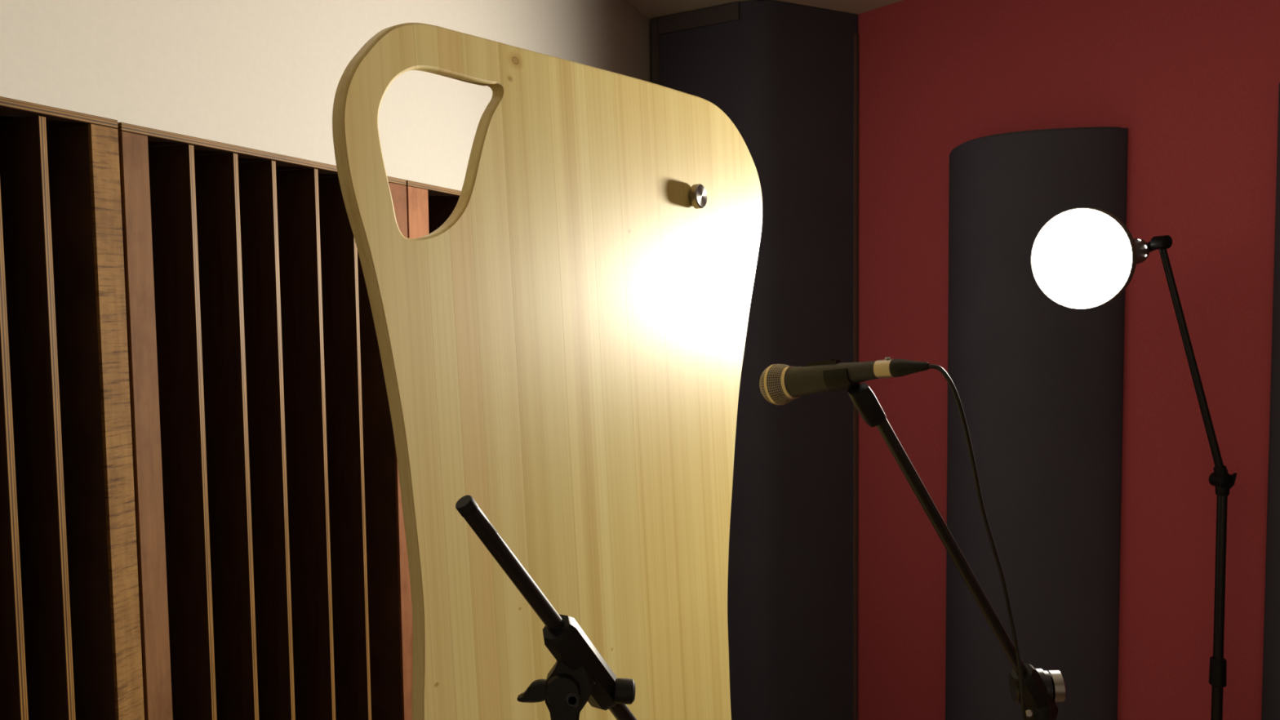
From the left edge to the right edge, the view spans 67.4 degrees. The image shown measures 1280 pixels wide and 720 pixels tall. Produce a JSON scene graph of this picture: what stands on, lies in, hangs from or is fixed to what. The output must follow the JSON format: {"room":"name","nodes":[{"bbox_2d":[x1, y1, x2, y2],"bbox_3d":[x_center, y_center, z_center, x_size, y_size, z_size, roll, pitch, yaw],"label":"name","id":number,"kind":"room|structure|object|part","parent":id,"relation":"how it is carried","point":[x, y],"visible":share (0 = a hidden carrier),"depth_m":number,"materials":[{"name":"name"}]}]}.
{"room":"studio","nodes":[
{"label":"studio","id":0,"kind":"room"},
{"bbox_2d":[0,0,651,191],"bbox_3d":[-0.822,0.225,1.272,0.100,2.617,6.249,1,4,20],"label":"wall","id":1,"kind":"structure","parent":0,"point":[263,75],"depth_m":1.65,"materials":[{"name":"beige paint"}]},
{"bbox_2d":[0,96,144,719],"bbox_3d":[-0.760,0.639,1.020,0.190,1.820,0.413,1,4,20],"label":"acoustic panel","id":2,"kind":"object","parent":1,"relation":"attached to","point":[70,638],"visible":1,"depth_m":1.10,"materials":[{"name":"brown wood"}]},
{"bbox_2d":[117,122,413,719],"bbox_3d":[-0.589,0.608,1.497,0.190,1.818,0.593,1,4,20],"label":"acoustic panel","id":3,"kind":"object","parent":1,"relation":"attached to","point":[273,575],"visible":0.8,"depth_m":1.39,"materials":[{"name":"brown wood"}]},
{"bbox_2d":[405,180,461,238],"bbox_3d":[-0.381,0.570,2.075,0.190,1.818,0.630,1,4,20],"label":"acoustic panel","id":4,"kind":"object","parent":1,"relation":"attached to","point":[428,206],"visible":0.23,"depth_m":1.75,"materials":[{"name":"brown wood"}]},
{"bbox_2d":[626,0,902,20],"bbox_3d":[0.498,-1.149,1.205,5.179,0.100,6.402,-1,4,0],"label":"ceiling","id":5,"kind":"structure","parent":0,"point":[651,9],"depth_m":3.32,"materials":[{"name":"paint"}]},
{"bbox_2d":[857,0,1279,719],"bbox_3d":[1.587,0.115,2.579,0.100,2.617,4.149,-3,4,-38],"label":"wall","id":6,"kind":"structure","parent":0,"point":[1193,84],"depth_m":2.73,"materials":[{"name":"red paint"}]},
{"bbox_2d":[945,126,1128,719],"bbox_3d":[1.129,0.312,2.924,0.218,1.959,0.566,-3,4,-38],"label":"acoustic panel","id":7,"kind":"object","parent":6,"relation":"attached to","point":[1037,380],"visible":1,"depth_m":2.79,"materials":[{"name":"grey fabric"}]},
{"bbox_2d":[1261,82,1279,719],"bbox_3d":[1.741,0.318,2.203,0.128,2.021,0.565,-3,4,-38],"label":"acoustic panel","id":8,"kind":"object","parent":6,"relation":"attached to","point":[1270,710],"visible":1,"depth_m":2.42,"materials":[{"name":"grey fabric"}]},
{"bbox_3d":[0.532,1.563,1.371,5.179,0.100,6.403,-1,3,0],"label":"floor","id":9,"kind":"structure","parent":0,"visible":0},
{"bbox_2d":[455,494,636,719],"bbox_3d":[-0.075,0.820,0.702,0.500,1.479,0.485,-2,4,-18],"label":"boom stand","id":10,"kind":"object","parent":9,"relation":"on","point":[580,674],"visible":1,"depth_m":0.66,"materials":[{"name":"black plastic"}]},
{"bbox_3d":[-0.074,0.231,0.671,0.023,0.015,0.008,-1,3,0],"label":"wing lever","id":11,"kind":"part","parent":10,"relation":"part of","materials":[{"name":"black plastic"}]},
{"bbox_3d":[-0.011,0.238,0.691,0.017,0.018,0.018,-1,3,0],"label":"clamp knob","id":12,"kind":"part","parent":10,"relation":"part of","materials":[{"name":"black plastic"}]},
{"bbox_2d":[332,22,762,719],"bbox_3d":[0.002,0.609,1.072,0.104,1.868,0.822,1,4,31],"label":"board","id":13,"kind":"object","parent":9,"relation":"on","point":[562,354],"visible":0.99,"depth_m":0.96,"materials":[{"name":"brown wood"}]},
{"bbox_3d":[0.072,-0.205,1.205,0.012,0.030,0.030,-2,2,32],"label":"knob","id":14,"kind":"part","parent":13,"relation":"part of","materials":[{"name":"metal"}]},
{"bbox_2d":[651,0,858,719],"bbox_3d":[0.427,0.075,3.498,0.742,2.613,0.328,-1,4,0],"label":"trap","id":15,"kind":"object","parent":9,"relation":"on","point":[785,75],"visible":0.69,"depth_m":3.40,"materials":[{"name":"grey fabric"}]},
{"bbox_3d":[0.204,-1.194,3.360,0.319,0.058,0.014,1,4,32],"label":"rail","id":16,"kind":"part","parent":15,"relation":"part of","materials":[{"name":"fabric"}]},
{"bbox_2d":[822,368,1066,719],"bbox_3d":[0.468,0.765,1.105,0.561,1.526,0.490,0,4,15],"label":"boom stand","id":17,"kind":"object","parent":9,"relation":"on","point":[1042,688],"visible":0.88,"depth_m":1.09,"materials":[{"name":"black plastic"}]},
{"bbox_2d":[759,359,879,405],"bbox_3d":[0.204,0.026,1.069,0.155,0.056,0.048,2,5,40],"label":"microphone","id":18,"kind":"object","parent":17,"relation":"attached to","point":[780,384],"visible":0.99,"depth_m":1.07,"materials":[{"name":"grey paint"}]},
{"bbox_2d":[759,364,793,404],"bbox_3d":[0.159,0.028,1.106,0.038,0.047,0.047,-11,39,46],"label":"grille","id":19,"kind":"object","parent":18,"relation":"attached to","point":[775,385],"depth_m":1.09,"materials":[{"name":"metal"}]},
{"bbox_2d":[801,359,840,366],"bbox_3d":[0.200,0.006,1.062,0.039,0.015,0.040,-1,3,0],"label":"switch","id":20,"kind":"object","parent":18,"relation":"attached to","point":[832,362],"depth_m":1.05,"materials":[{"name":"black plastic"}]},
{"bbox_2d":[873,356,1026,719],"bbox_3d":[0.765,0.765,0.995,1.029,1.546,0.267,0,4,5],"label":"microphone cable","id":21,"kind":"object","parent":18,"relation":"attached to","point":[889,367],"visible":1,"depth_m":1.00,"materials":[{"name":"black rubber"}]},
{"bbox_3d":[0.789,0.768,0.993,0.981,1.540,0.267,0,4,5],"label":"cord","id":22,"kind":"part","parent":21,"relation":"part of","materials":[{"name":"black rubber"}]},
{"bbox_3d":[0.405,0.291,1.120,0.335,0.490,0.013,-2,4,-25],"label":"boom rod","id":23,"kind":"part","parent":17,"relation":"part of","materials":[{"name":"black metal"}]},
{"bbox_3d":[0.506,0.398,1.169,0.017,0.037,0.037,0,4,6],"label":"clamp knob","id":24,"kind":"part","parent":17,"relation":"part of","materials":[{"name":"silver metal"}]},
{"bbox_2d":[1146,235,1236,719],"bbox_3d":[1.403,0.565,2.358,0.324,1.749,0.470,-2,4,-18],"label":"lamp stand","id":25,"kind":"object","parent":9,"relation":"on","point":[1223,482],"visible":0.98,"depth_m":2.46,"materials":[{"name":"black metal"}]},
{"bbox_2d":[1031,207,1149,309],"bbox_3d":[1.167,-0.247,2.377,0.367,0.240,0.241,-4,5,-41],"label":"work lamp","id":26,"kind":"object","parent":25,"relation":"attached to","point":[1082,258],"visible":1,"depth_m":2.30,"materials":[{"name":"white glass"}]},
{"bbox_3d":[1.070,-0.244,2.292,0.023,0.207,0.207,-10,50,-41],"label":"lamp glass","id":27,"kind":"part","parent":26,"relation":"part of","materials":[{"name":"white glass"}]},
{"bbox_3d":[1.408,0.006,2.446,0.188,0.606,0.020,-1,3,0],"label":"arm","id":28,"kind":"part","parent":25,"relation":"part of"},
{"bbox_3d":[1.514,0.309,2.465,0.032,0.047,0.012,-1,3,0],"label":"elbow lever","id":29,"kind":"part","parent":25,"relation":"part of","materials":[{"name":"black plastic"}]}
]}

